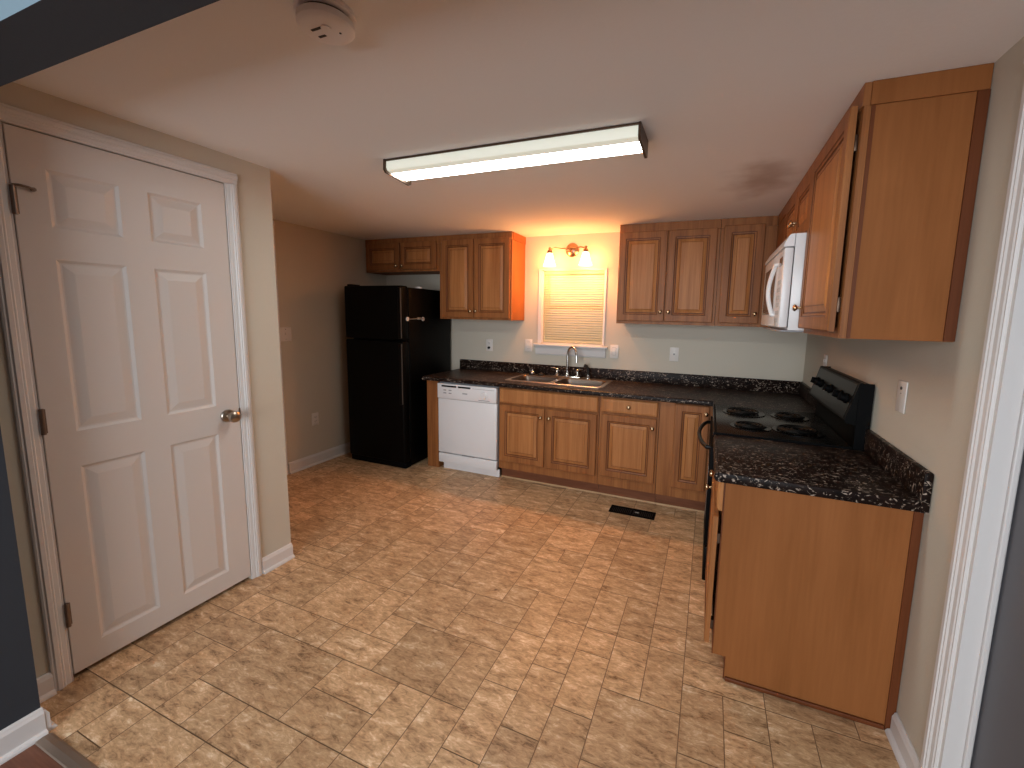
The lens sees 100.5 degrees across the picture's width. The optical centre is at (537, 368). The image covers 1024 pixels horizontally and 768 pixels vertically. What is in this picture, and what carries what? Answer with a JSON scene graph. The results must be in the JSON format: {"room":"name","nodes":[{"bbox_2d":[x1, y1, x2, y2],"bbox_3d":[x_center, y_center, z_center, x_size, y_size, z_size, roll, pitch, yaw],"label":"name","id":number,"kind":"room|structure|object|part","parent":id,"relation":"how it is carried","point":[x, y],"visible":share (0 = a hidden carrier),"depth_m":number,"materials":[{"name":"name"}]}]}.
{"room":"kitchen","nodes":[
{"label":"kitchen","id":0,"kind":"room"},
{"bbox_2d":[0,0,290,730],"bbox_3d":[-0.912,0.009,1.510,4.195,2.450,1.195,4,8,22],"label":"wall","id":1,"kind":"structure","parent":0,"point":[253,183],"depth_m":1.49,"materials":[{"name":"beige paint"}]},
{"bbox_2d":[40,706,57,731],"bbox_3d":[-1.742,1.188,1.483,0.174,0.085,0.028,4,8,22],"label":"baseboard","id":2,"kind":"structure","parent":1,"relation":"attached to","point":[50,724],"depth_m":1.45,"materials":[{"name":"white paint"}]},
{"bbox_2d":[1,123,250,673],"bbox_3d":[-1.630,0.153,1.831,0.108,2.010,0.699,4,8,22],"label":"door","id":3,"kind":"structure","parent":1,"relation":"in","point":[124,261],"depth_m":1.75,"materials":[{"name":"beige paint"}]},
{"bbox_3d":[-1.509,0.236,2.102,0.073,0.064,0.064,4,8,22],"label":"knob","id":4,"kind":"part","parent":3,"relation":"part of","materials":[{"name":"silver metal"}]},
{"bbox_2d":[0,103,262,690],"bbox_3d":[-1.644,0.133,1.836,0.017,2.093,0.808,4,8,22],"label":"door frame","id":5,"kind":"structure","parent":1,"relation":"attached to","point":[12,304],"depth_m":1.55,"materials":[{"name":"white paint"}]},
{"bbox_2d":[36,543,294,702],"bbox_3d":[-1.636,1.123,2.014,0.028,0.085,1.056,4,8,22],"label":"baseboard","id":6,"kind":"structure","parent":1,"relation":"attached to","point":[46,690],"depth_m":2.35,"materials":[{"name":"white paint"}]},
{"bbox_2d":[273,219,386,473],"bbox_3d":[-1.698,-0.132,3.589,1.178,2.174,2.310,4,8,22],"label":"wall","id":7,"kind":"structure","parent":0,"point":[314,266],"depth_m":3.94,"materials":[{"name":"beige paint"}]},
{"bbox_2d":[273,221,287,474],"bbox_3d":[-2.335,-0.094,3.247,0.017,2.160,0.815,4,8,22],"label":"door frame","id":8,"kind":"structure","parent":7,"relation":"attached to","point":[273,221],"depth_m":3.60,"materials":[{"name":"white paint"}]},
{"bbox_2d":[280,327,291,340],"bbox_3d":[-2.159,-0.295,3.649,0.017,0.120,0.110,4,8,22],"label":"light switch","id":9,"kind":"object","parent":7,"relation":"attached to","point":[285,332],"visible":0.96,"depth_m":3.65,"materials":[{"name":"white plastic"}]},
{"bbox_2d":[312,412,318,425],"bbox_3d":[-2.083,0.472,3.986,0.010,0.120,0.075,4,8,22],"label":"electrical outlet","id":10,"kind":"object","parent":7,"relation":"attached to","point":[315,416],"visible":1,"depth_m":3.98,"materials":[{"name":"white plastic"}]},
{"bbox_2d":[288,442,349,473],"bbox_3d":[-1.953,0.812,4.346,0.028,0.100,1.275,4,8,22],"label":"baseboard","id":11,"kind":"structure","parent":7,"relation":"attached to","point":[295,466],"depth_m":4.03,"materials":[{"name":"white paint"}]},
{"bbox_2d":[0,452,899,767],"bbox_3d":[-0.555,1.359,0.859,5.275,0.050,6.800,4,8,22],"label":"floor","id":12,"kind":"structure","parent":0,"point":[422,615],"depth_m":1.79,"materials":[{"name":"tile"}]},
{"bbox_2d":[35,733,98,767],"bbox_3d":[-0.407,1.324,0.926,2.695,0.007,0.042,4,8,22],"label":"floor strip","id":13,"kind":"object","parent":12,"relation":"on","point":[51,744],"visible":1,"depth_m":1.38,"materials":[{"name":"brown wood"}]},
{"bbox_2d":[344,284,450,468],"bbox_3d":[-1.370,0.034,4.267,0.666,1.688,0.771,4,8,22],"label":"refrigerator","id":14,"kind":"object","parent":12,"relation":"on","point":[389,355],"visible":0.97,"depth_m":3.94,"materials":[{"name":"black metal"}]},
{"bbox_3d":[-1.483,-0.513,3.893,0.662,0.481,0.085,4,8,22],"label":"freezer door","id":15,"kind":"part","parent":14,"relation":"part of","materials":[{"name":"black metal"}]},
{"bbox_3d":[-1.499,0.292,3.995,0.662,1.119,0.085,4,8,22],"label":"door","id":16,"kind":"part","parent":14,"relation":"part of","materials":[{"name":"black metal"}]},
{"bbox_3d":[-1.214,-0.485,3.731,0.028,0.446,0.016,4,8,22],"label":"handle","id":17,"kind":"part","parent":14,"relation":"part of","materials":[{"name":"black plastic"}]},
{"bbox_3d":[-1.225,0.052,3.799,0.028,0.554,0.016,4,8,22],"label":"handle","id":18,"kind":"part","parent":14,"relation":"part of","materials":[{"name":"black plastic"}]},
{"bbox_3d":[-1.199,-0.484,3.727,0.002,0.436,0.012,4,8,22],"label":"handle trim","id":19,"kind":"part","parent":14,"relation":"part of","materials":[{"name":"grey plastic"}]},
{"bbox_3d":[-1.210,0.053,3.796,0.002,0.544,0.012,4,8,22],"label":"handle trim","id":20,"kind":"part","parent":14,"relation":"part of","materials":[{"name":"grey plastic"}]},
{"bbox_2d":[406,317,423,320],"bbox_3d":[-1.114,-0.455,3.898,0.023,0.038,0.257,4,8,22],"label":"child lock","id":21,"kind":"object","parent":14,"relation":"attached to","point":[407,318],"visible":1,"depth_m":3.88,"materials":[{"name":"white plastic"}]},
{"bbox_2d":[427,380,443,466],"bbox_3d":[-0.865,0.481,4.245,0.122,0.823,0.605,4,8,22],"label":"end panel","id":22,"kind":"object","parent":12,"relation":"on","point":[432,386],"visible":0.24,"depth_m":3.97,"materials":[{"name":"brown wood"}]},
{"bbox_2d":[438,382,499,476],"bbox_3d":[-0.524,0.512,4.065,0.608,0.819,0.632,4,8,22],"label":"dishwasher","id":23,"kind":"object","parent":12,"relation":"on","point":[468,414],"visible":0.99,"depth_m":3.79,"materials":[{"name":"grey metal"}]},
{"bbox_3d":[-0.630,0.533,3.815,0.600,0.504,0.034,4,8,22],"label":"door","id":24,"kind":"part","parent":23,"relation":"part of","materials":[{"name":"white metal"}]},
{"bbox_3d":[-0.625,0.213,3.769,0.600,0.137,0.044,4,8,22],"label":"control panel","id":25,"kind":"part","parent":23,"relation":"part of","materials":[{"name":"white plastic"}]},
{"bbox_3d":[-0.635,0.835,3.854,0.600,0.088,0.032,4,8,22],"label":"panel","id":26,"kind":"part","parent":23,"relation":"part of","materials":[{"name":"white metal"}]},
{"bbox_3d":[-0.608,0.911,3.889,0.582,0.069,0.015,4,8,22],"label":"toe panel","id":27,"kind":"part","parent":23,"relation":"part of","materials":[{"name":"white"}]},
{"bbox_2d":[499,387,600,492],"bbox_3d":[0.175,0.559,3.802,0.884,0.824,0.656,4,8,22],"label":"base cabinet","id":28,"kind":"object","parent":12,"relation":"on","point":[546,437],"visible":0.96,"depth_m":3.53,"materials":[{"name":"brown wood"}]},
{"bbox_3d":[-0.138,0.566,3.620,0.412,0.500,0.020,4,8,22],"label":"door","id":29,"kind":"part","parent":28,"relation":"part of","materials":[{"name":"brown wood"}]},
{"bbox_3d":[0.073,0.254,3.496,0.862,0.126,0.022,4,8,22],"label":"false drawer","id":30,"kind":"part","parent":28,"relation":"part of","materials":[{"name":"brown wood"}]},
{"bbox_3d":[0.266,0.595,3.458,0.424,0.500,0.020,4,8,22],"label":"door","id":31,"kind":"part","parent":28,"relation":"part of","materials":[{"name":"brown wood"}]},
{"bbox_2d":[597,396,659,503],"bbox_3d":[0.796,0.603,3.554,0.452,0.824,0.656,4,8,22],"label":"base cabinet","id":32,"kind":"object","parent":12,"relation":"on","point":[628,428],"visible":0.9,"depth_m":3.28,"materials":[{"name":"brown wood"}]},
{"bbox_3d":[0.691,0.614,3.287,0.420,0.502,0.020,4,8,22],"label":"door","id":33,"kind":"part","parent":32,"relation":"part of","materials":[{"name":"brown wood"}]},
{"bbox_3d":[0.698,0.293,3.245,0.426,0.112,0.022,4,8,22],"label":"drawer","id":34,"kind":"part","parent":32,"relation":"part of","materials":[{"name":"brown wood"}]},
{"bbox_2d":[609,505,655,519],"bbox_3d":[0.700,1.062,3.156,0.330,0.009,0.120,4,8,22],"label":"floor vent","id":35,"kind":"object","parent":12,"relation":"in","point":[614,508],"visible":1,"depth_m":3.15,"materials":[{"name":"black plastic"}]},
{"bbox_2d":[655,402,712,511],"bbox_3d":[1.472,0.651,3.284,1.003,0.824,0.656,4,8,22],"label":"base cabinet","id":36,"kind":"object","parent":12,"relation":"on","point":[681,471],"visible":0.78,"depth_m":3.14,"materials":[{"name":"brown wood"}]},
{"bbox_2d":[422,359,816,412],"bbox_3d":[0.480,0.111,3.552,3.113,0.138,0.790,4,8,22],"label":"countertop","id":37,"kind":"structure","parent":36,"relation":"on","point":[705,390],"depth_m":3.50,"materials":[{"name":"stone"}]},
{"bbox_2d":[505,374,612,387],"bbox_3d":[0.191,0.188,3.806,0.880,0.178,0.470,4,8,22],"label":"sink","id":38,"kind":"object","parent":37,"relation":"in","point":[544,379],"visible":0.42,"depth_m":3.86,"materials":[{"name":"silver metal"}]},
{"bbox_3d":[-0.025,0.177,3.858,0.370,0.178,0.335,4,8,22],"label":"bowl","id":39,"kind":"part","parent":38,"relation":"part of","materials":[{"name":"silver metal"}]},
{"bbox_3d":[0.371,0.205,3.699,0.395,0.178,0.335,4,8,22],"label":"bowl","id":40,"kind":"part","parent":38,"relation":"part of","materials":[{"name":"silver metal"}]},
{"bbox_2d":[584,364,589,378],"bbox_3d":[0.449,0.024,3.881,0.066,0.137,0.043,1,7,2],"label":"sprayer","id":41,"kind":"object","parent":38,"relation":"on","point":[585,365],"visible":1,"depth_m":3.87,"materials":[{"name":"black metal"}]},
{"bbox_2d":[551,346,582,377],"bbox_3d":[0.263,-0.064,3.915,0.313,0.295,0.122,4,8,22],"label":"kitchen faucet","id":42,"kind":"object","parent":37,"relation":"on","point":[567,374],"visible":1,"depth_m":3.93,"materials":[{"name":"silver metal"}]},
{"bbox_3d":[0.273,0.073,3.963,0.260,0.012,0.056,4,8,22],"label":"plate","id":43,"kind":"part","parent":42,"relation":"part of","materials":[{"name":"silver metal"}]},
{"bbox_3d":[0.312,-0.066,3.886,0.026,0.283,0.164,-3,8,-31],"label":"spout","id":44,"kind":"part","parent":42,"relation":"part of","materials":[{"name":"silver metal"}]},
{"bbox_3d":[1.111,0.578,3.111,0.236,0.634,0.020,4,8,22],"label":"door","id":45,"kind":"part","parent":36,"relation":"part of","materials":[{"name":"brown wood"}]},
{"bbox_2d":[697,366,874,579],"bbox_3d":[1.284,0.582,2.431,0.722,1.168,0.763,4,8,22],"label":"electric stove","id":46,"kind":"object","parent":12,"relation":"on","point":[841,419],"visible":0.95,"depth_m":2.19,"materials":[{"name":"black metal"}]},
{"bbox_3d":[0.987,0.381,2.530,0.073,0.021,0.613,4,8,22],"label":"handle","id":47,"kind":"part","parent":46,"relation":"part of","materials":[{"name":"black plastic"}]},
{"bbox_3d":[1.024,0.991,2.587,0.026,0.188,0.745,4,8,22],"label":"storage drawer","id":48,"kind":"part","parent":46,"relation":"part of","materials":[{"name":"black metal"}]},
{"bbox_3d":[1.030,0.625,2.541,0.030,0.535,0.745,4,8,22],"label":"oven door","id":49,"kind":"part","parent":46,"relation":"part of","materials":[{"name":"black plastic"}]},
{"bbox_2d":[713,404,851,449],"bbox_3d":[1.301,0.302,2.391,0.586,0.043,0.763,4,8,22],"label":"cooktop","id":50,"kind":"object","parent":46,"relation":"in","point":[816,429],"depth_m":2.25,"materials":[{"name":"black metal"}]},
{"bbox_3d":[1.654,0.072,2.542,0.043,0.048,0.048,4,8,22],"label":"knob","id":51,"kind":"part","parent":46,"relation":"part of","materials":[{"name":"black plastic"}]},
{"bbox_3d":[1.616,0.083,2.450,0.043,0.048,0.048,4,8,22],"label":"knob","id":52,"kind":"part","parent":46,"relation":"part of","materials":[{"name":"black plastic"}]},
{"bbox_3d":[1.541,0.105,2.266,0.043,0.048,0.048,4,8,22],"label":"knob","id":53,"kind":"part","parent":46,"relation":"part of","materials":[{"name":"black plastic"}]},
{"bbox_3d":[1.557,0.110,2.265,0.041,0.155,0.711,4,8,22],"label":"control panel","id":54,"kind":"part","parent":46,"relation":"part of","materials":[{"name":"black ceramic"}]},
{"bbox_3d":[1.470,0.126,2.091,0.043,0.048,0.048,4,8,22],"label":"knob","id":55,"kind":"part","parent":46,"relation":"part of","materials":[{"name":"black plastic"}]},
{"bbox_3d":[1.432,0.137,1.999,0.043,0.048,0.048,4,8,22],"label":"knob","id":56,"kind":"part","parent":46,"relation":"part of","materials":[{"name":"black plastic"}]},
{"bbox_3d":[1.460,0.220,1.906,0.054,0.306,0.003,4,8,22],"label":"trim","id":57,"kind":"part","parent":46,"relation":"part of","materials":[{"name":"black plastic"}]},
{"bbox_2d":[704,470,923,729],"bbox_3d":[1.059,0.827,1.827,0.667,0.823,0.555,4,8,22],"label":"base cabinet","id":58,"kind":"object","parent":12,"relation":"on","point":[809,598],"visible":0.84,"depth_m":1.56,"materials":[{"name":"brown wood"}]},
{"bbox_3d":[0.791,0.820,1.943,0.020,0.540,0.520,4,8,22],"label":"door","id":59,"kind":"part","parent":58,"relation":"part of","materials":[{"name":"brown wood"}]},
{"bbox_3d":[0.824,0.760,1.928,0.019,0.724,0.532,4,8,22],"label":"frame","id":60,"kind":"part","parent":58,"relation":"part of","materials":[{"name":"brown wood"}]},
{"bbox_3d":[0.808,0.470,1.896,0.022,0.115,0.516,4,8,22],"label":"drawer","id":61,"kind":"part","parent":58,"relation":"part of","materials":[{"name":"brown wood"}]},
{"bbox_2d":[713,430,933,513],"bbox_3d":[1.076,0.351,1.754,0.644,0.138,0.583,4,8,22],"label":"countertop","id":62,"kind":"structure","parent":58,"relation":"on","point":[882,475],"depth_m":1.61,"materials":[{"name":"stone"}]},
{"bbox_2d":[13,0,1023,239],"bbox_3d":[-0.382,-1.111,2.480,4.320,0.100,3.388,4,8,22],"label":"ceiling","id":63,"kind":"structure","parent":0,"point":[734,101],"depth_m":1.41,"materials":[{"name":"paint"}]},
{"bbox_2d":[293,0,355,45],"bbox_3d":[-0.525,-0.858,1.055,0.140,0.047,0.140,4,8,22],"label":"smoke detector","id":64,"kind":"object","parent":63,"relation":"attached to","point":[331,22],"visible":1,"depth_m":1.03,"materials":[{"name":"white plastic"}]},
{"bbox_2d":[383,121,647,185],"bbox_3d":[-0.143,-0.948,1.926,1.229,0.074,0.199,4,8,22],"label":"ceiling light","id":65,"kind":"object","parent":63,"relation":"attached to","point":[630,138],"visible":1,"depth_m":1.83,"materials":[{"name":"white plastic"}]},
{"bbox_3d":[-0.142,-0.980,1.922,1.209,0.009,0.191,4,8,22],"label":"edge rail","id":66,"kind":"part","parent":65,"relation":"part of","materials":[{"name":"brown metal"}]},
{"bbox_2d":[386,225,806,381],"bbox_3d":[0.209,-0.162,4.127,4.320,2.174,0.120,4,8,22],"label":"wall","id":67,"kind":"structure","parent":0,"point":[727,351],"depth_m":3.80,"materials":[{"name":"beige paint"}]},
{"bbox_2d":[365,236,439,274],"bbox_3d":[-1.323,-1.153,4.378,0.909,0.331,0.349,4,8,22],"label":"upper cabinet","id":68,"kind":"object","parent":67,"relation":"attached to","point":[411,255],"visible":0.98,"depth_m":4.25,"materials":[{"name":"brown wood"}]},
{"bbox_3d":[-1.580,-1.140,4.340,0.425,0.265,0.020,4,8,22],"label":"door","id":69,"kind":"part","parent":68,"relation":"part of","materials":[{"name":"brown wood"}]},
{"bbox_3d":[-1.364,-1.270,4.255,0.909,0.068,0.020,4,8,22],"label":"trim","id":70,"kind":"part","parent":68,"relation":"part of","materials":[{"name":"brown wood"}]},
{"bbox_3d":[-1.175,-1.111,4.178,0.425,0.265,0.020,4,8,22],"label":"door","id":71,"kind":"part","parent":68,"relation":"part of","materials":[{"name":"brown wood"}]},
{"bbox_2d":[439,231,525,320],"bbox_3d":[-0.544,-0.870,4.093,0.774,0.789,0.349,4,8,22],"label":"upper cabinet","id":72,"kind":"object","parent":67,"relation":"attached to","point":[482,275],"visible":1,"depth_m":3.96,"materials":[{"name":"brown wood"}]},
{"bbox_3d":[-0.760,-0.852,4.039,0.350,0.722,0.020,4,8,22],"label":"door","id":73,"kind":"part","parent":72,"relation":"part of","materials":[{"name":"brown wood"}]},
{"bbox_3d":[-0.528,-1.230,4.070,0.774,0.068,0.300,4,8,22],"label":"trim","id":74,"kind":"part","parent":72,"relation":"part of","materials":[{"name":"brown wood"}]},
{"bbox_3d":[-0.422,-0.828,3.904,0.368,0.722,0.020,4,8,22],"label":"door","id":75,"kind":"part","parent":72,"relation":"part of","materials":[{"name":"brown wood"}]},
{"bbox_2d":[486,339,492,350],"bbox_3d":[-0.493,-0.240,4.333,0.075,0.120,0.010,4,8,22],"label":"electrical outlet","id":76,"kind":"object","parent":67,"relation":"attached to","point":[489,342],"visible":1,"depth_m":4.33,"materials":[{"name":"white plastic"}]},
{"bbox_2d":[525,339,531,351],"bbox_3d":[-0.091,-0.229,4.169,0.075,0.120,0.011,4,8,22],"label":"light switch","id":77,"kind":"object","parent":67,"relation":"attached to","point":[528,342],"visible":1,"depth_m":4.17,"materials":[{"name":"white plastic"}]},
{"bbox_2d":[547,243,588,261],"bbox_3d":[0.280,-1.030,3.817,0.456,0.220,0.204,4,8,22],"label":"wall light","id":78,"kind":"object","parent":67,"relation":"attached to","point":[572,249],"visible":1,"depth_m":3.83,"materials":[{"name":"brown metal"}]},
{"bbox_3d":[0.107,-1.002,3.845,0.048,0.073,0.047,4,8,22],"label":"bulb","id":79,"kind":"part","parent":78,"relation":"part of","materials":[{"name":"white glass"}]},
{"bbox_3d":[0.266,-1.071,3.777,0.333,0.023,0.021,4,8,22],"label":"arm","id":80,"kind":"part","parent":78,"relation":"part of","materials":[{"name":"brown metal"}]},
{"bbox_3d":[0.313,-1.087,3.891,0.124,0.124,0.031,4,8,22],"label":"plate","id":81,"kind":"part","parent":78,"relation":"part of","materials":[{"name":"brown metal"}]},
{"bbox_3d":[0.419,-0.980,3.721,0.048,0.073,0.047,4,8,22],"label":"bulb","id":82,"kind":"part","parent":78,"relation":"part of","materials":[{"name":"white glass"}]},
{"bbox_2d":[533,268,607,357],"bbox_3d":[0.324,-0.525,4.011,0.730,0.808,0.163,4,8,22],"label":"window","id":83,"kind":"structure","parent":67,"relation":"in","point":[544,348],"depth_m":4.02,"materials":[{"name":"white paint"}]},
{"bbox_2d":[543,270,604,344],"bbox_3d":[0.331,-0.573,3.986,0.579,0.671,0.041,4,8,22],"label":"window blind","id":84,"kind":"object","parent":83,"relation":"attached to","point":[586,280],"visible":0.98,"depth_m":3.98,"materials":[{"name":"beige plastic"}]},
{"bbox_3d":[0.327,-0.248,4.032,0.579,0.016,0.022,4,8,22],"label":"rail","id":85,"kind":"part","parent":84,"relation":"part of","materials":[{"name":"beige plastic"}]},
{"bbox_3d":[0.359,-0.581,4.054,0.585,0.673,0.032,4,8,22],"label":"sash","id":86,"kind":"part","parent":83,"relation":"part of","materials":[{"name":"white paint"}]},
{"bbox_3d":[0.360,-0.581,4.056,0.525,0.613,0.003,4,8,22],"label":"glass pane","id":87,"kind":"part","parent":83,"relation":"part of","materials":[{"name":"white"}]},
{"bbox_2d":[610,345,617,357],"bbox_3d":[0.692,-0.155,3.858,0.075,0.120,0.011,4,8,22],"label":"light switch","id":88,"kind":"object","parent":67,"relation":"attached to","point":[613,348],"visible":1,"depth_m":3.86,"materials":[{"name":"white plastic"}]},
{"bbox_2d":[616,219,721,325],"bbox_3d":[1.051,-0.757,3.455,0.755,0.789,0.349,4,8,22],"label":"upper cabinet","id":89,"kind":"object","parent":67,"relation":"attached to","point":[668,271],"visible":1,"depth_m":3.32,"materials":[{"name":"brown wood"}]},
{"bbox_3d":[0.831,-0.734,3.403,0.372,0.700,0.020,4,8,22],"label":"door","id":90,"kind":"part","parent":89,"relation":"part of","materials":[{"name":"brown wood"}]},
{"bbox_3d":[1.067,-1.117,3.432,0.755,0.068,0.300,4,8,22],"label":"trim","id":91,"kind":"part","parent":89,"relation":"part of","materials":[{"name":"brown wood"}]},
{"bbox_3d":[1.172,-0.710,3.267,0.348,0.700,0.020,4,8,22],"label":"door","id":92,"kind":"part","parent":89,"relation":"part of","materials":[{"name":"brown wood"}]},
{"bbox_2d":[669,347,678,361],"bbox_3d":[1.175,-0.122,3.666,0.075,0.120,0.009,4,8,22],"label":"electrical outlet","id":93,"kind":"object","parent":67,"relation":"attached to","point":[674,352],"visible":1,"depth_m":3.66,"materials":[{"name":"white plastic"}]},
{"bbox_2d":[714,215,777,326],"bbox_3d":[1.713,-0.710,3.191,0.668,0.789,0.349,4,8,22],"label":"upper cabinet","id":94,"kind":"object","parent":67,"relation":"attached to","point":[746,243],"visible":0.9,"depth_m":3.12,"materials":[{"name":"brown wood"}]},
{"bbox_3d":[1.499,-0.693,3.135,0.270,0.712,0.020,4,8,22],"label":"door","id":95,"kind":"part","parent":94,"relation":"part of","materials":[{"name":"brown wood"}]},
{"bbox_3d":[1.537,-1.065,3.094,0.368,0.068,0.020,4,8,22],"label":"trim","id":96,"kind":"part","parent":94,"relation":"part of","materials":[{"name":"brown wood"}]},
{"bbox_2d":[803,37,1023,765],"bbox_3d":[1.519,0.161,1.792,0.120,2.174,3.262,4,8,22],"label":"wall","id":97,"kind":"structure","parent":0,"point":[934,429],"depth_m":1.32,"materials":[{"name":"beige paint"}]},
{"bbox_2d":[784,153,819,240],"bbox_3d":[1.490,-0.815,2.183,0.349,0.337,0.759,4,8,22],"label":"upper cabinet","id":98,"kind":"object","parent":97,"relation":"attached to","point":[797,211],"visible":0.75,"depth_m":2.16,"materials":[{"name":"brown wood"}]},
{"bbox_2d":[776,199,789,248],"bbox_3d":[1.615,-0.666,2.831,0.023,0.789,0.492,4,8,22],"label":"cabinet filler","id":99,"kind":"object","parent":98,"relation":"attached to","point":[782,216],"visible":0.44,"depth_m":2.84,"materials":[{"name":"brown wood"}]},
{"bbox_3d":[1.616,-0.632,2.835,0.019,0.720,0.492,4,8,22],"label":"panel","id":100,"kind":"part","parent":99,"relation":"part of","materials":[{"name":"brown wood"}]},
{"bbox_3d":[1.620,-1.024,2.784,0.020,0.068,0.486,4,8,22],"label":"trim","id":101,"kind":"part","parent":99,"relation":"part of","materials":[{"name":"brown wood"}]},
{"bbox_2d":[761,233,806,331],"bbox_3d":[1.439,-0.423,2.249,0.438,0.450,0.757,4,8,22],"label":"microwave","id":102,"kind":"object","parent":98,"relation":"attached to","point":[784,268],"visible":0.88,"depth_m":1.97,"materials":[{"name":"white"}]},
{"bbox_3d":[1.319,-0.423,2.387,0.037,0.365,0.590,4,8,22],"label":"door","id":103,"kind":"part","parent":102,"relation":"part of","materials":[{"name":"white plastic"}]},
{"bbox_3d":[1.194,-0.399,2.176,0.021,0.269,0.090,2,7,5],"label":"handle","id":104,"kind":"part","parent":102,"relation":"part of","materials":[{"name":"white plastic"}]},
{"bbox_3d":[1.177,-0.382,2.038,0.037,0.365,0.162,4,8,22],"label":"control panel","id":105,"kind":"part","parent":102,"relation":"part of","materials":[{"name":"white plastic"}]},
{"bbox_3d":[1.437,-0.818,2.409,0.020,0.265,0.362,4,8,22],"label":"door","id":106,"kind":"part","parent":98,"relation":"part of","materials":[{"name":"brown wood"}]},
{"bbox_3d":[1.296,-0.777,2.064,0.020,0.265,0.362,4,8,22],"label":"door","id":107,"kind":"part","parent":98,"relation":"part of","materials":[{"name":"brown wood"}]},
{"bbox_3d":[1.385,-0.955,2.209,0.020,0.068,0.759,4,8,22],"label":"trim","id":108,"kind":"part","parent":98,"relation":"part of","materials":[{"name":"brown wood"}]},
{"bbox_2d":[823,354,827,365],"bbox_3d":[1.833,-0.029,2.719,0.010,0.120,0.075,4,8,22],"label":"electrical outlet","id":109,"kind":"object","parent":97,"relation":"attached to","point":[825,356],"visible":0.6,"depth_m":2.70,"materials":[{"name":"white plastic"}]},
{"bbox_2d":[792,63,993,341],"bbox_3d":[1.225,-0.516,1.587,0.358,0.789,0.597,4,8,22],"label":"upper cabinet","id":110,"kind":"object","parent":97,"relation":"attached to","point":[894,184],"visible":1,"depth_m":1.32,"materials":[{"name":"brown wood"}]},
{"bbox_3d":[1.160,-0.272,1.907,0.032,0.031,0.031,4,8,22],"label":"knob","id":111,"kind":"part","parent":110,"relation":"part of","materials":[{"name":"gold metal"}]},
{"bbox_3d":[1.098,-0.508,1.641,0.020,0.712,0.540,4,8,22],"label":"door","id":112,"kind":"part","parent":110,"relation":"part of","materials":[{"name":"brown wood"}]},
{"bbox_3d":[1.126,-0.489,1.634,0.019,0.720,0.590,4,8,22],"label":"frame","id":113,"kind":"part","parent":110,"relation":"part of","materials":[{"name":"brown wood"}]},
{"bbox_3d":[1.259,-0.872,1.532,0.300,0.068,0.594,4,8,22],"label":"trim","id":114,"kind":"part","parent":110,"relation":"part of","materials":[{"name":"brown wood"}]},
{"bbox_2d":[864,430,932,500],"bbox_3d":[1.366,0.352,1.637,0.020,0.100,0.580,4,8,22],"label":"backsplash","id":115,"kind":"structure","parent":97,"relation":"attached to","point":[911,474],"depth_m":1.58,"materials":[{"name":"stone"}]},
{"bbox_2d":[895,380,907,413],"bbox_3d":[1.385,0.106,1.622,0.008,0.120,0.080,4,8,22],"label":"wall jack plate","id":116,"kind":"object","parent":97,"relation":"attached to","point":[902,389],"visible":1,"depth_m":1.61,"materials":[{"name":"white plastic"}]},
{"bbox_2d":[885,712,919,767],"bbox_3d":[1.208,1.256,1.408,0.028,0.085,0.199,4,8,22],"label":"baseboard","id":117,"kind":"structure","parent":97,"relation":"attached to","point":[906,756],"depth_m":1.42,"materials":[{"name":"white paint"}]},
{"bbox_2d":[920,61,1023,767],"bbox_3d":[1.082,0.315,0.753,0.135,2.113,0.893,4,8,22],"label":"door frame","id":118,"kind":"structure","parent":97,"relation":"attached to","point":[1006,446],"depth_m":1.13,"materials":[{"name":"white paint"}]},
{"bbox_2d":[970,453,1023,767],"bbox_3d":[1.063,0.354,0.730,0.104,2.020,0.798,4,8,22],"label":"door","id":119,"kind":"structure","parent":97,"relation":"in","point":[999,738],"depth_m":1.08,"materials":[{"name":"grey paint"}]},
{"bbox_3d":[-0.510,0.343,-1.056,4.145,2.450,3.532,4,8,22],"label":"wall","id":120,"kind":"structure","parent":0,"visible":0},
{"bbox_2d":[0,707,48,764],"bbox_3d":[-2.291,1.372,-0.096,0.028,0.095,3.334,4,8,22],"label":"baseboard","id":121,"kind":"structure","parent":120,"relation":"attached to","point":[25,732],"depth_m":1.39,"materials":[{"name":"white paint"}]}
]}

